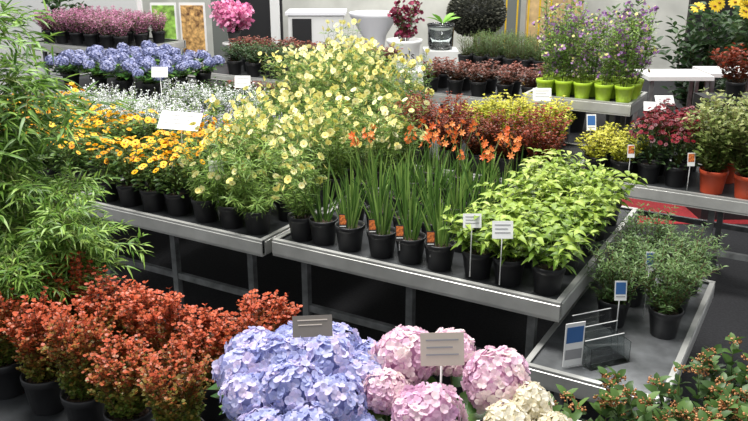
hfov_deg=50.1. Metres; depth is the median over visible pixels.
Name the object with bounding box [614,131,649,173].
shrub
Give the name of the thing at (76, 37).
pot
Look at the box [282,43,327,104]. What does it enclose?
potted coreopsis
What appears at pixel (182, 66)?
hydrangea
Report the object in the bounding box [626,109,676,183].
chrysanthemum
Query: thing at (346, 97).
potted coreopsis
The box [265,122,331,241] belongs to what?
potted coreopsis
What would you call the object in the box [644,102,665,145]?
plant label
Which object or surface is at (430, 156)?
potted crocosmia
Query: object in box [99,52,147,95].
hydrangea
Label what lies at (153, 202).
pot
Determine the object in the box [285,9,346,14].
countertop
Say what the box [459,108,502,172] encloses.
shrub
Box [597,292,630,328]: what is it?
pot
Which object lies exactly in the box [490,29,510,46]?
conifer
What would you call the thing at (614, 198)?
shrub
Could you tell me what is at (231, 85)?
shrub
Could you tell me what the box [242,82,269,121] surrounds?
flower
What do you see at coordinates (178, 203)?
pot
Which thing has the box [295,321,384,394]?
hydrangea
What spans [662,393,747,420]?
shrub
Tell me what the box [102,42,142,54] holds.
hydrangea
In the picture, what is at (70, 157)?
pot
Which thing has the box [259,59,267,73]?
pot
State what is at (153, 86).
pot
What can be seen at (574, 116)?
shrub
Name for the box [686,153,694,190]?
plant label
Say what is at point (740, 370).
shrub
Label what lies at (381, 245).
pot
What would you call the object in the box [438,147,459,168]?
pot
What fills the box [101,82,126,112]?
flower
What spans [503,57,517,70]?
pot
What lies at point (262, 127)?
potted coreopsis
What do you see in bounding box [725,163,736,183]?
pot
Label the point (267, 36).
plant
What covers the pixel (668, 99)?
chrysanthemum
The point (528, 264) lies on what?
pot
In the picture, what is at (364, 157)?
pot
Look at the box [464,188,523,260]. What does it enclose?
shrub
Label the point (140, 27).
heather
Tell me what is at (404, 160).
pot
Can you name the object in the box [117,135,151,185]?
daisy
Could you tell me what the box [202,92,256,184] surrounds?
potted coreopsis
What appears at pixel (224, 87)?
shrub
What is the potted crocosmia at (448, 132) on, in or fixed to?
on the bench at (522, 299)
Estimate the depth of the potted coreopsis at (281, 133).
5.18 m
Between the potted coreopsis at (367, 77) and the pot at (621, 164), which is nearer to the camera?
the pot at (621, 164)
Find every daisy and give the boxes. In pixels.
[10,150,49,180]
[26,107,55,163]
[27,122,68,184]
[35,100,55,128]
[42,114,75,166]
[47,133,87,191]
[48,104,79,144]
[56,82,90,127]
[61,120,92,176]
[72,103,103,136]
[72,114,97,158]
[75,124,112,181]
[83,116,122,160]
[83,138,125,201]
[90,103,124,143]
[101,110,140,175]
[103,136,151,206]
[109,110,144,148]
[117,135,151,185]
[122,109,161,148]
[126,144,171,212]
[133,130,175,188]
[143,130,170,156]
[153,139,194,216]
[158,137,196,198]
[164,130,199,168]
[169,127,202,146]
[180,139,214,196]
[183,114,217,170]
[186,128,214,157]
[204,119,239,167]
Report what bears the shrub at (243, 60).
on the bench at (221, 72)
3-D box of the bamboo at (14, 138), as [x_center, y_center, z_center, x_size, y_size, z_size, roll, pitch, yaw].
[-1.580,-0.178,3.419,1.218,1.409,1.218,-5,20,-14]
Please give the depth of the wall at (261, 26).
12.68 m
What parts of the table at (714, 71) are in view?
leg, leg, leg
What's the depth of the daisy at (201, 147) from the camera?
5.09 m
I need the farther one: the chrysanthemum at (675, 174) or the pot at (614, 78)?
the pot at (614, 78)
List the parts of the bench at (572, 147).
rail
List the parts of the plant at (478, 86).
pot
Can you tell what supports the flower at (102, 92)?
on the bench at (144, 135)
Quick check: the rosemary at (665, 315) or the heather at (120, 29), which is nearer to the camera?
the rosemary at (665, 315)
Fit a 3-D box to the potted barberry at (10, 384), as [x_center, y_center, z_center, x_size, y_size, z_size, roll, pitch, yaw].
[-1.397,0.488,2.996,0.244,0.427,0.233,1,19,3]
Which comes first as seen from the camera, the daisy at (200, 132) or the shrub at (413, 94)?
the daisy at (200, 132)
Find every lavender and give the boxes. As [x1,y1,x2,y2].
[191,107,221,140]
[210,102,237,126]
[215,109,232,150]
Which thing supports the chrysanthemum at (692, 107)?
on the bench at (726, 202)
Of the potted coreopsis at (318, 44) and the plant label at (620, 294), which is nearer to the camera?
the plant label at (620, 294)
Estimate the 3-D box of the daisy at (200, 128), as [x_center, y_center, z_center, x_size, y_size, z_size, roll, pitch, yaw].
[-1.220,-0.431,5.767,0.275,0.390,0.273,5,20,14]
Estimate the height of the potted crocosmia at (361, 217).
0.483 m
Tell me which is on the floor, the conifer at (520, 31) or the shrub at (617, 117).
the shrub at (617, 117)
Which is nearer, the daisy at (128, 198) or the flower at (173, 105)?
the daisy at (128, 198)
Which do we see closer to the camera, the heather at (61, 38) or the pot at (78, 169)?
the pot at (78, 169)
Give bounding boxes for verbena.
[532,15,561,92]
[537,0,579,92]
[537,1,582,78]
[550,0,583,96]
[553,2,593,94]
[566,9,595,78]
[570,26,600,98]
[575,12,612,96]
[587,9,610,78]
[590,12,623,100]
[595,17,628,98]
[607,8,640,83]
[608,11,647,102]
[616,8,659,100]
[621,0,658,95]
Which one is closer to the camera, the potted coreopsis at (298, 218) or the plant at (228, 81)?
the potted coreopsis at (298, 218)
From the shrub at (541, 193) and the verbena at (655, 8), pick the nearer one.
the shrub at (541, 193)
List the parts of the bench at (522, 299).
rail, leg, leg, rail, leg, rail, rail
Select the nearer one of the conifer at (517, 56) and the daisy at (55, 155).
the daisy at (55, 155)
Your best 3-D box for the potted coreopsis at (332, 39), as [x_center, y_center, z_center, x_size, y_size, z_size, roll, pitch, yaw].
[-0.472,-1.101,7.051,0.412,0.771,0.360,-3,19,-8]
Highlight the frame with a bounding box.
[504,0,551,84]
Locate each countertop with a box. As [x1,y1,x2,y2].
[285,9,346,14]
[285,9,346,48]
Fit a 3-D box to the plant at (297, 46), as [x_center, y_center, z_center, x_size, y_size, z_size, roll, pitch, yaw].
[-0.860,-1.692,8.737,0.243,0.311,0.267,11,22,30]
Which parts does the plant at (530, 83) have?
pot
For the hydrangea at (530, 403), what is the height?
0.507 m
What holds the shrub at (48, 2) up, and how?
on the floor
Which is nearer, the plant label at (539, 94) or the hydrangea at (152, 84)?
the plant label at (539, 94)
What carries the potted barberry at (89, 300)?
on the bench at (18, 408)
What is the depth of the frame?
11.51 m
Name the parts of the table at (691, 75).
leg, leg, leg, leg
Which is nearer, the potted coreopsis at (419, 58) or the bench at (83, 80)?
the potted coreopsis at (419, 58)
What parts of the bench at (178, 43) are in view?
leg, rail, rail, rail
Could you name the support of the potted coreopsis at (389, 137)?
on the bench at (522, 299)
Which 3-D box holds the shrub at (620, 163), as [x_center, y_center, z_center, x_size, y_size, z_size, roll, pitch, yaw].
[1.766,-0.373,5.677,0.252,0.310,0.250,0,19,1]
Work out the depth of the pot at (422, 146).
6.01 m
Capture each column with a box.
[211,0,230,61]
[270,0,280,44]
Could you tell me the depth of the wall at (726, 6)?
11.69 m
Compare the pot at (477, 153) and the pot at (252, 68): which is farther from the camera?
the pot at (252, 68)
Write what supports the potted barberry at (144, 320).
on the bench at (18, 408)
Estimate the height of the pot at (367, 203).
0.145 m
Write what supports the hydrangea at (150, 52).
on the bench at (83, 80)
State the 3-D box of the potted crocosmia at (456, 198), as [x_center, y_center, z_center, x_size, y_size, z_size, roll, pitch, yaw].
[0.509,-0.108,4.673,0.212,0.462,0.266,-15,24,-37]
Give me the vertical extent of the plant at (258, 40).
0.324 m
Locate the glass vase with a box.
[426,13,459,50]
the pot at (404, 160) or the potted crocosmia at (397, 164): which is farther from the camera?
the pot at (404, 160)
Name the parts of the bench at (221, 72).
rail, rail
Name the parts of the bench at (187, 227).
leg, rail, leg, leg, rail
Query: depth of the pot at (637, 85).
6.51 m
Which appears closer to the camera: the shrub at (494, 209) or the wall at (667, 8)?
the shrub at (494, 209)
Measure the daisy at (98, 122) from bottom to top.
0.402 m
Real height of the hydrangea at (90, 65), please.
0.403 m
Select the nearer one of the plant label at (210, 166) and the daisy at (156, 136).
the plant label at (210, 166)
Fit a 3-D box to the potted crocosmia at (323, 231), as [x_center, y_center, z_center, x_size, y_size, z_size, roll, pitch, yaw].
[-0.304,-0.047,4.462,0.259,0.483,0.248,-16,24,-38]
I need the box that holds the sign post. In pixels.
[137,0,142,13]
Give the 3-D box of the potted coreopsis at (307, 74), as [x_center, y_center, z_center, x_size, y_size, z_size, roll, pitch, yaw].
[-0.378,-0.882,6.352,0.343,0.813,0.392,11,22,29]
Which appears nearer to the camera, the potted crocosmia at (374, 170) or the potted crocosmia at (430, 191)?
the potted crocosmia at (430, 191)
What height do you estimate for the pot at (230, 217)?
0.145 m
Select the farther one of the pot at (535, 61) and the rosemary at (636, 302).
the pot at (535, 61)
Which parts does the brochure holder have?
panel, panel, panel, panel, panel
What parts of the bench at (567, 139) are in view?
rail, leg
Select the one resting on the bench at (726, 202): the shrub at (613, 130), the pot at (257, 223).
the shrub at (613, 130)
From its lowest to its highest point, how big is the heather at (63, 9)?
0.400 m
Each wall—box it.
[0,0,137,94]
[142,0,688,70]
[230,0,283,90]
[477,0,583,82]
[678,0,746,102]
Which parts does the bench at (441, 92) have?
rail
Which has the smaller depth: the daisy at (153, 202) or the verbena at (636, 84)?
the daisy at (153, 202)
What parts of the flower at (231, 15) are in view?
pot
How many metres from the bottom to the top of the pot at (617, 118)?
0.350 m
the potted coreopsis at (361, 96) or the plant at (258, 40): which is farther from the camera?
the plant at (258, 40)
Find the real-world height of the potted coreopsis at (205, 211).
0.607 m
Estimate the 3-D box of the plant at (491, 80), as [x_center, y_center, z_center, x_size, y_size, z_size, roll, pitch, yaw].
[1.161,-1.356,8.039,0.288,0.330,0.332,-7,20,-19]
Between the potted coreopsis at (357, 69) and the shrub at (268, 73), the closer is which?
the potted coreopsis at (357, 69)
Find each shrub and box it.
[27,0,96,75]
[186,84,211,109]
[199,76,228,94]
[205,87,226,114]
[218,81,246,106]
[218,89,245,114]
[220,41,245,74]
[233,39,258,71]
[238,43,266,76]
[244,84,268,98]
[252,39,277,73]
[261,44,287,78]
[269,42,298,75]
[276,47,302,79]
[294,44,312,71]
[294,48,316,82]
[375,100,414,158]
[394,93,445,164]
[397,89,444,143]
[427,102,473,168]
[430,91,477,156]
[438,205,524,279]
[454,100,481,121]
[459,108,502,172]
[462,105,487,138]
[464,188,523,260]
[472,93,509,161]
[473,168,559,241]
[478,218,538,287]
[480,89,511,130]
[485,107,537,177]
[494,92,534,164]
[495,198,570,268]
[507,159,576,211]
[508,92,546,158]
[508,218,597,296]
[514,180,579,246]
[517,103,570,175]
[518,98,568,150]
[520,147,577,200]
[528,164,594,223]
[532,95,572,156]
[537,0,611,132]
[540,203,602,274]
[542,187,618,256]
[548,384,645,420]
[550,110,575,147]
[552,152,615,217]
[566,173,623,240]
[575,129,620,173]
[583,124,626,168]
[585,168,647,225]
[594,0,664,124]
[594,366,689,420]
[596,121,631,156]
[606,137,641,180]
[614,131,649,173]
[624,124,658,158]
[643,361,747,420]
[652,0,747,148]
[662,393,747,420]
[677,88,747,194]
[687,333,747,420]
[698,91,747,183]
[704,375,747,420]
[709,43,747,98]
[713,0,747,92]
[716,92,747,199]
[717,8,747,63]
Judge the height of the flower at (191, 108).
0.458 m
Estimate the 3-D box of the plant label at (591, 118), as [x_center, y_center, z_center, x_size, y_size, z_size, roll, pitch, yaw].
[1.620,-0.532,6.004,0.070,0.377,0.043,0,19,0]
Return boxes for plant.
[226,78,252,94]
[228,36,251,64]
[240,35,258,45]
[244,36,267,53]
[250,81,267,92]
[258,36,276,50]
[263,40,282,55]
[278,37,297,46]
[285,41,304,49]
[297,40,317,49]
[369,47,389,78]
[380,44,402,75]
[421,60,444,91]
[432,56,456,87]
[441,61,469,94]
[455,59,478,90]
[465,63,491,96]
[478,59,506,92]
[493,67,518,99]
[499,61,529,95]
[516,67,542,95]
[529,63,550,84]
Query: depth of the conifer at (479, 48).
9.52 m
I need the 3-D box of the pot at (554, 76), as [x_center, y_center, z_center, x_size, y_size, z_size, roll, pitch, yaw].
[1.529,-1.093,6.892,0.152,0.140,0.154,3,19,10]
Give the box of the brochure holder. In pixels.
[572,308,630,370]
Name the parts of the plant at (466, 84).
pot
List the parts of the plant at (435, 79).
pot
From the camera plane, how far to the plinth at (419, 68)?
8.86 m
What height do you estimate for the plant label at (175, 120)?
0.560 m
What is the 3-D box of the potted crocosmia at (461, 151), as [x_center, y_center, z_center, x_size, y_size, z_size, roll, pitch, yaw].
[0.603,-0.196,4.963,0.250,0.438,0.216,-12,22,-31]
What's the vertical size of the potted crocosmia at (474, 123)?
0.527 m
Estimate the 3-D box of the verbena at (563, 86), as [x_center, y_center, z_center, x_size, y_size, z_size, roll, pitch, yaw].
[1.587,-1.325,6.546,0.263,0.803,0.375,-1,19,-3]
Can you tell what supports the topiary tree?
on the floor
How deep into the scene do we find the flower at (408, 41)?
8.81 m
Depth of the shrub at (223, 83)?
7.58 m
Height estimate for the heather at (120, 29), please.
0.380 m
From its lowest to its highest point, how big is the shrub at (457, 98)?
0.515 m
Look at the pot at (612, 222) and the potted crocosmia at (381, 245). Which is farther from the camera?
the pot at (612, 222)
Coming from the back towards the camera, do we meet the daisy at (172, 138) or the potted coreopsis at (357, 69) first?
the potted coreopsis at (357, 69)
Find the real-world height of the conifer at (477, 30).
0.384 m
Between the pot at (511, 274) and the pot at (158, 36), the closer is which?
the pot at (511, 274)
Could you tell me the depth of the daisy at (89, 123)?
6.01 m
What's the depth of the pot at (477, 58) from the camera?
9.12 m
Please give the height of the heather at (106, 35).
0.422 m
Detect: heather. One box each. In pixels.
[33,7,58,42]
[46,8,69,43]
[57,7,75,39]
[60,8,86,44]
[69,7,91,40]
[70,4,92,13]
[75,12,101,45]
[79,6,106,41]
[91,11,117,47]
[93,6,120,43]
[106,15,131,48]
[109,9,136,44]
[115,8,134,40]
[127,10,152,45]
[130,10,150,40]
[145,8,167,43]
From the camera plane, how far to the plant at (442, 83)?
8.26 m
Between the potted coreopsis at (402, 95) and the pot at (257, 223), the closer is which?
the pot at (257, 223)
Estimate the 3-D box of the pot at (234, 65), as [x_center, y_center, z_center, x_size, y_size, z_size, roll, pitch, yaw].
[-1.480,-1.521,8.495,0.166,0.145,0.168,-4,19,-13]
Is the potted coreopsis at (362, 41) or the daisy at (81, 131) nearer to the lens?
the daisy at (81, 131)
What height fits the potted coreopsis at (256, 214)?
0.608 m
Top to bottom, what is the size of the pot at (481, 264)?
0.145 m
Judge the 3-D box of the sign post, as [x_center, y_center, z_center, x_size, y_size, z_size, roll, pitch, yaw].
[-2.900,-1.997,10.100,0.050,2.000,0.050,0,19,0]
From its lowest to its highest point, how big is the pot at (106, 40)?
0.145 m
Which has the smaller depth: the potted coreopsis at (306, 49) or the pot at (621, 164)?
the pot at (621, 164)
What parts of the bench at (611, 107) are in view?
rail, leg, leg, rail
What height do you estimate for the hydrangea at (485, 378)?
0.559 m
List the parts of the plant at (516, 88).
pot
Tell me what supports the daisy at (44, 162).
on the bench at (144, 135)
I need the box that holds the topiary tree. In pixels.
[446,0,506,107]
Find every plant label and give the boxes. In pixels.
[152,67,167,94]
[157,110,202,150]
[208,160,223,220]
[235,76,249,98]
[292,314,332,337]
[339,214,346,228]
[368,219,376,234]
[395,225,403,250]
[420,332,463,382]
[426,231,434,246]
[463,214,480,276]
[492,221,512,284]
[533,88,550,109]
[587,114,595,152]
[614,281,626,319]
[627,145,634,170]
[643,252,654,316]
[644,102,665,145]
[654,95,674,103]
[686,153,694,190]
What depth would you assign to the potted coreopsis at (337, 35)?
7.06 m
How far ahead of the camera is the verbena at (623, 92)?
6.35 m
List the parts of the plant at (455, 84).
pot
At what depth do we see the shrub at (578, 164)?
4.85 m
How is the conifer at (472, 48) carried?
on the bench at (567, 139)
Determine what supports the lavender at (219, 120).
on the bench at (187, 227)
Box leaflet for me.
[562,321,585,366]
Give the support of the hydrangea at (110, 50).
on the bench at (83, 80)
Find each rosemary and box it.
[580,239,659,328]
[603,230,666,307]
[616,202,678,285]
[633,241,726,339]
[635,224,723,314]
[666,222,728,294]
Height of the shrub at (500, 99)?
0.506 m
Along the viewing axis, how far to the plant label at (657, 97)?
6.06 m
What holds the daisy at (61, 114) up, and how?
on the bench at (144, 135)
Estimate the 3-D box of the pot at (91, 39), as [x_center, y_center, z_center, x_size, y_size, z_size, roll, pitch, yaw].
[-3.367,-2.036,9.529,0.166,0.145,0.168,14,23,35]
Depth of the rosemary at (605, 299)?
4.04 m
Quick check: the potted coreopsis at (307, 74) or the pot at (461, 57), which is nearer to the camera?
the potted coreopsis at (307, 74)
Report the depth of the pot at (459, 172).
5.30 m
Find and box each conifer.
[457,34,475,65]
[465,31,478,64]
[468,30,488,50]
[472,33,487,67]
[477,30,493,51]
[479,29,495,62]
[485,32,501,52]
[486,34,501,68]
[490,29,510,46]
[494,33,510,66]
[499,30,518,54]
[501,33,522,70]
[507,30,522,50]
[508,31,526,63]
[514,31,533,55]
[517,37,535,71]
[522,35,538,69]
[529,32,543,55]
[531,40,547,72]
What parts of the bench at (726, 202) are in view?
rail, leg, leg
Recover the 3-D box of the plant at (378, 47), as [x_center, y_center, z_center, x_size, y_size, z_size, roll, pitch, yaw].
[0.051,-1.525,8.242,0.270,0.317,0.312,17,25,40]
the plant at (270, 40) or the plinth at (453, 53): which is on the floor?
the plinth at (453, 53)
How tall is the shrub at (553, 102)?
0.521 m
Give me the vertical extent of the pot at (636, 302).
0.145 m
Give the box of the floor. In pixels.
[7,74,747,420]
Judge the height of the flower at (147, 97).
0.463 m
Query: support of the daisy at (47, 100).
on the bench at (144, 135)
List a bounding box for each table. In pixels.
[349,10,394,47]
[631,69,714,145]
[690,66,747,114]
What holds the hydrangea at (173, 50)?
on the bench at (83, 80)
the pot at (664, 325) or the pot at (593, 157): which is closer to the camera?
the pot at (664, 325)
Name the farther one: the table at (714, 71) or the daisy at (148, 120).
the table at (714, 71)
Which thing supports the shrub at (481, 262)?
on the bench at (522, 299)
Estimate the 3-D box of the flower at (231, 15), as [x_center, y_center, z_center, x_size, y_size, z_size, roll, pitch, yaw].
[-1.736,-2.325,9.790,0.559,0.522,0.565,-3,19,-8]
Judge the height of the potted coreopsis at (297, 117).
0.678 m
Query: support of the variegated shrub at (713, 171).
on the bench at (726, 202)
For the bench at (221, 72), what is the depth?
8.43 m
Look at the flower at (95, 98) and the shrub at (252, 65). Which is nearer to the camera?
the flower at (95, 98)
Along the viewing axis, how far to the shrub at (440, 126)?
5.87 m
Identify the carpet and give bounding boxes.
[621,198,747,223]
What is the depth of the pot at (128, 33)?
9.62 m
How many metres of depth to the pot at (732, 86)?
6.93 m
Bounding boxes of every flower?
[62,85,85,120]
[78,84,106,125]
[81,79,110,118]
[99,95,125,128]
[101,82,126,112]
[115,92,145,138]
[117,82,145,127]
[137,89,165,132]
[137,94,168,150]
[154,98,182,140]
[158,94,183,136]
[161,77,187,111]
[177,77,207,112]
[180,96,207,135]
[202,80,226,123]
[208,0,254,42]
[215,82,245,113]
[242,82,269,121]
[387,0,424,70]
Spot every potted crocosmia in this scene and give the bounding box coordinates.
[289,159,345,245]
[326,151,374,220]
[326,170,371,252]
[346,124,380,202]
[352,153,395,225]
[358,173,404,258]
[359,145,405,205]
[380,146,426,210]
[389,159,435,229]
[389,174,429,264]
[399,124,430,196]
[409,151,458,215]
[410,182,468,271]
[416,166,454,235]
[418,107,447,188]
[429,130,457,207]
[434,154,483,217]
[439,174,494,252]
[444,119,475,193]
[452,145,493,206]
[460,152,507,230]
[469,121,507,201]
[482,136,521,203]
[499,126,531,199]
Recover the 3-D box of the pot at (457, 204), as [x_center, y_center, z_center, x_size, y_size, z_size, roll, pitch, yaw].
[0.485,0.036,4.741,0.168,0.145,0.166,2,19,5]
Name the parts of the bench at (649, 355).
leg, rail, rail, rail, rail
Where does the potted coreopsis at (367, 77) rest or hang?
on the bench at (572, 147)
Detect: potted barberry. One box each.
[0,283,29,399]
[0,286,71,415]
[16,292,36,308]
[31,247,101,340]
[36,296,115,420]
[75,265,144,369]
[81,330,161,420]
[116,280,196,388]
[135,333,213,420]
[169,303,239,420]
[226,289,302,335]
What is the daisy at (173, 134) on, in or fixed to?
on the bench at (187, 227)
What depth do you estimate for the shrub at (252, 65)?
8.30 m
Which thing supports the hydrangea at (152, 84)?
on the bench at (83, 80)
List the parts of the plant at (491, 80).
pot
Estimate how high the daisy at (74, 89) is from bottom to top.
0.553 m
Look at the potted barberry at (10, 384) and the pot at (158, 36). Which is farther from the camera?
the pot at (158, 36)
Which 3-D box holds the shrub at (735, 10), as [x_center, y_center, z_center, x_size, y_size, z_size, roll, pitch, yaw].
[4.907,-1.968,10.590,1.048,1.627,0.974,0,19,0]
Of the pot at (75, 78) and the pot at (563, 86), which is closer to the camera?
the pot at (563, 86)
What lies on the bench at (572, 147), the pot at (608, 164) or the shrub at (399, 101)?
the shrub at (399, 101)
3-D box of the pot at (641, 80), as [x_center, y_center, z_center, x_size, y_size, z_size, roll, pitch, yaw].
[2.183,-1.033,6.718,0.154,0.140,0.152,14,23,35]
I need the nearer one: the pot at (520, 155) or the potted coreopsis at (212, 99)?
the potted coreopsis at (212, 99)
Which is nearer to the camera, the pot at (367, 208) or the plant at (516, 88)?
the pot at (367, 208)
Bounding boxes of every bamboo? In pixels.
[0,0,140,306]
[0,154,152,336]
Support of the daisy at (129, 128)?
on the bench
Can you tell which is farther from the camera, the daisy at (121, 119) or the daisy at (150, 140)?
the daisy at (121, 119)
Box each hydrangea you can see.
[44,49,87,88]
[68,49,116,91]
[74,45,115,74]
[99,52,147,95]
[100,47,140,78]
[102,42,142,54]
[124,59,176,98]
[128,40,171,57]
[128,46,173,81]
[155,47,195,83]
[158,54,202,91]
[184,49,224,84]
[208,321,307,420]
[238,356,376,420]
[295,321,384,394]
[357,324,468,420]
[433,327,530,420]
[483,380,572,420]
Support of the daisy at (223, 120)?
on the bench at (187, 227)
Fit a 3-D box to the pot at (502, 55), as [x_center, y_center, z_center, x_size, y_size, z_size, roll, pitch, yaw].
[1.475,-1.733,9.263,0.166,0.145,0.168,-11,22,-28]
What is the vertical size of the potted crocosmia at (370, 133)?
0.491 m
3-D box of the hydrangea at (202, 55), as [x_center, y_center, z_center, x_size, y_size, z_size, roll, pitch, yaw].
[-1.694,-1.408,7.915,0.417,0.368,0.430,17,25,40]
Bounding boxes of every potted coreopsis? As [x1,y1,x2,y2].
[174,122,238,222]
[195,129,262,229]
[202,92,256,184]
[220,125,285,234]
[224,86,279,205]
[229,96,277,185]
[252,108,308,203]
[257,82,294,173]
[258,48,303,133]
[259,124,310,221]
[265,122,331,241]
[278,78,318,159]
[281,45,328,144]
[281,100,322,181]
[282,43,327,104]
[282,104,335,208]
[297,39,340,90]
[303,83,344,168]
[304,45,353,148]
[304,48,343,106]
[305,90,361,198]
[305,96,349,173]
[321,18,360,94]
[322,37,364,115]
[323,35,373,132]
[328,83,370,163]
[331,107,375,188]
[336,34,380,111]
[341,65,379,150]
[344,40,384,121]
[350,92,393,174]
[356,68,394,145]
[359,92,404,191]
[362,38,404,105]
[377,52,412,106]
[378,93,429,180]
[380,66,423,149]
[397,48,435,108]
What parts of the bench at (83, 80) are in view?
rail, rail, rail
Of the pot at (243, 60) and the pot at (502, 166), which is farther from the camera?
the pot at (243, 60)
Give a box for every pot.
[0,353,24,399]
[20,372,65,415]
[38,163,61,184]
[41,29,54,42]
[54,30,68,43]
[58,167,83,191]
[60,389,109,420]
[62,72,79,88]
[69,32,83,44]
[70,157,88,176]
[83,33,97,45]
[85,162,106,181]
[89,75,106,91]
[94,175,120,201]
[99,34,113,47]
[103,400,154,420]
[113,35,127,48]
[115,78,133,95]
[116,180,141,206]
[121,167,145,185]
[126,32,131,44]
[133,33,147,45]
[139,185,165,212]
[141,81,159,98]
[151,30,164,43]
[163,188,190,216]
[171,76,187,91]
[191,196,217,222]
[195,71,210,84]
[197,389,226,420]
[217,202,243,229]
[226,59,241,74]
[241,57,246,71]
[243,206,270,234]
[245,62,260,76]
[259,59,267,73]
[275,193,301,221]
[287,210,315,241]
[309,213,337,245]
[322,172,345,198]
[335,219,364,252]
[342,164,363,188]
[362,157,383,174]
[365,187,390,205]
[365,204,392,225]
[366,226,394,258]
[377,168,396,191]
[389,192,411,210]
[392,211,419,229]
[393,159,415,180]
[396,230,425,264]
[410,144,430,164]
[410,177,425,196]
[417,196,441,215]
[419,169,442,188]
[421,216,446,235]
[424,236,455,271]
[433,182,453,207]
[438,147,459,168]
[443,202,468,217]
[448,171,468,193]
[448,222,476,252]
[458,54,471,65]
[458,188,484,206]
[462,245,494,279]
[466,150,487,172]
[473,55,486,67]
[477,176,499,201]
[486,145,498,161]
[487,56,501,68]
[493,252,526,287]
[495,54,506,66]
[496,154,519,177]
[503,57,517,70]
[513,235,543,268]
[518,58,532,71]
[518,145,524,164]
[523,141,530,158]
[531,258,565,296]
[532,59,545,72]
[536,77,554,92]
[545,74,560,92]
[549,241,582,274]
[555,79,572,96]
[563,76,581,94]
[573,80,592,98]
[580,226,596,256]
[583,78,600,96]
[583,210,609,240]
[584,153,606,173]
[592,148,612,168]
[594,82,613,100]
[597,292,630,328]
[600,79,619,98]
[606,114,632,124]
[607,199,621,225]
[610,157,634,180]
[611,76,625,83]
[615,84,634,102]
[615,276,646,307]
[619,151,642,173]
[624,81,641,100]
[625,78,643,95]
[637,159,661,183]
[645,152,667,175]
[648,301,683,339]
[662,282,691,314]
[664,162,688,187]
[671,155,695,178]
[682,149,698,171]
[692,274,698,294]
[699,166,728,194]
[725,80,745,98]
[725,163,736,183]
[734,172,747,199]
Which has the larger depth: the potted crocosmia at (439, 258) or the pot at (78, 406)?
the potted crocosmia at (439, 258)
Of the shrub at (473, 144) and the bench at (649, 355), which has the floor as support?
the bench at (649, 355)
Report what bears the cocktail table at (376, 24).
on the floor
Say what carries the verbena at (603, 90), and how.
on the bench at (611, 107)
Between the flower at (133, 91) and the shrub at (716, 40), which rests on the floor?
the shrub at (716, 40)
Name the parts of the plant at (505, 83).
pot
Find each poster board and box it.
[150,3,183,107]
[179,3,207,111]
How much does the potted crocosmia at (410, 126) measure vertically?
0.536 m
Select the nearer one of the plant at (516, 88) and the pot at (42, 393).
the pot at (42, 393)
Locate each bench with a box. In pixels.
[0,339,235,420]
[6,135,185,233]
[22,70,238,120]
[28,37,185,77]
[74,171,363,321]
[188,62,408,96]
[272,180,637,358]
[334,137,587,183]
[398,81,549,115]
[453,65,585,142]
[522,87,647,138]
[526,262,715,420]
[582,160,747,278]
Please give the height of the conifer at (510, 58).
0.417 m
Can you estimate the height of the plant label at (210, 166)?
0.379 m
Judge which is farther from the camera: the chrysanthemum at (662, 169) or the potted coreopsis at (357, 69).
the potted coreopsis at (357, 69)
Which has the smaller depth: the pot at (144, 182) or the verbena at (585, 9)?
the pot at (144, 182)
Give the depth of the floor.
5.67 m
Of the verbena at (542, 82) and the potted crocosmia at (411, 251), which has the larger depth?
the verbena at (542, 82)
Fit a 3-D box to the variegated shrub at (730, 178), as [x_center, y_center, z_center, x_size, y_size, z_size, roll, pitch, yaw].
[2.481,-0.519,5.572,0.502,0.654,0.511,15,24,37]
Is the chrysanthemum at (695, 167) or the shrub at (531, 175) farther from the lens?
the chrysanthemum at (695, 167)
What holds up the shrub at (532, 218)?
on the bench at (522, 299)
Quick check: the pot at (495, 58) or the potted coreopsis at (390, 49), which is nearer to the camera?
the potted coreopsis at (390, 49)
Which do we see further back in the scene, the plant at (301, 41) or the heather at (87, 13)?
the heather at (87, 13)
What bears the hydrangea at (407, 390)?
on the bench
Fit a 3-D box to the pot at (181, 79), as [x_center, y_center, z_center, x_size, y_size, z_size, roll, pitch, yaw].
[-1.863,-1.210,7.685,0.166,0.145,0.168,-17,25,-40]
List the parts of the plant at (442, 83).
pot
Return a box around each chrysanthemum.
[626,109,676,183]
[637,109,679,175]
[643,98,682,162]
[657,114,703,187]
[661,106,710,178]
[673,105,709,171]
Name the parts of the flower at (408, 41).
planter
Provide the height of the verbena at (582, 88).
0.599 m
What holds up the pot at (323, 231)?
attached to the potted crocosmia at (323, 231)
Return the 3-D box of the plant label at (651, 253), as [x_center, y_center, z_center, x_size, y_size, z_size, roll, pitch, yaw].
[1.417,0.388,4.143,0.050,0.369,0.022,0,19,0]
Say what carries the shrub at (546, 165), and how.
on the bench at (522, 299)
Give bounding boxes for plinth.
[398,65,425,113]
[422,47,458,115]
[686,93,747,219]

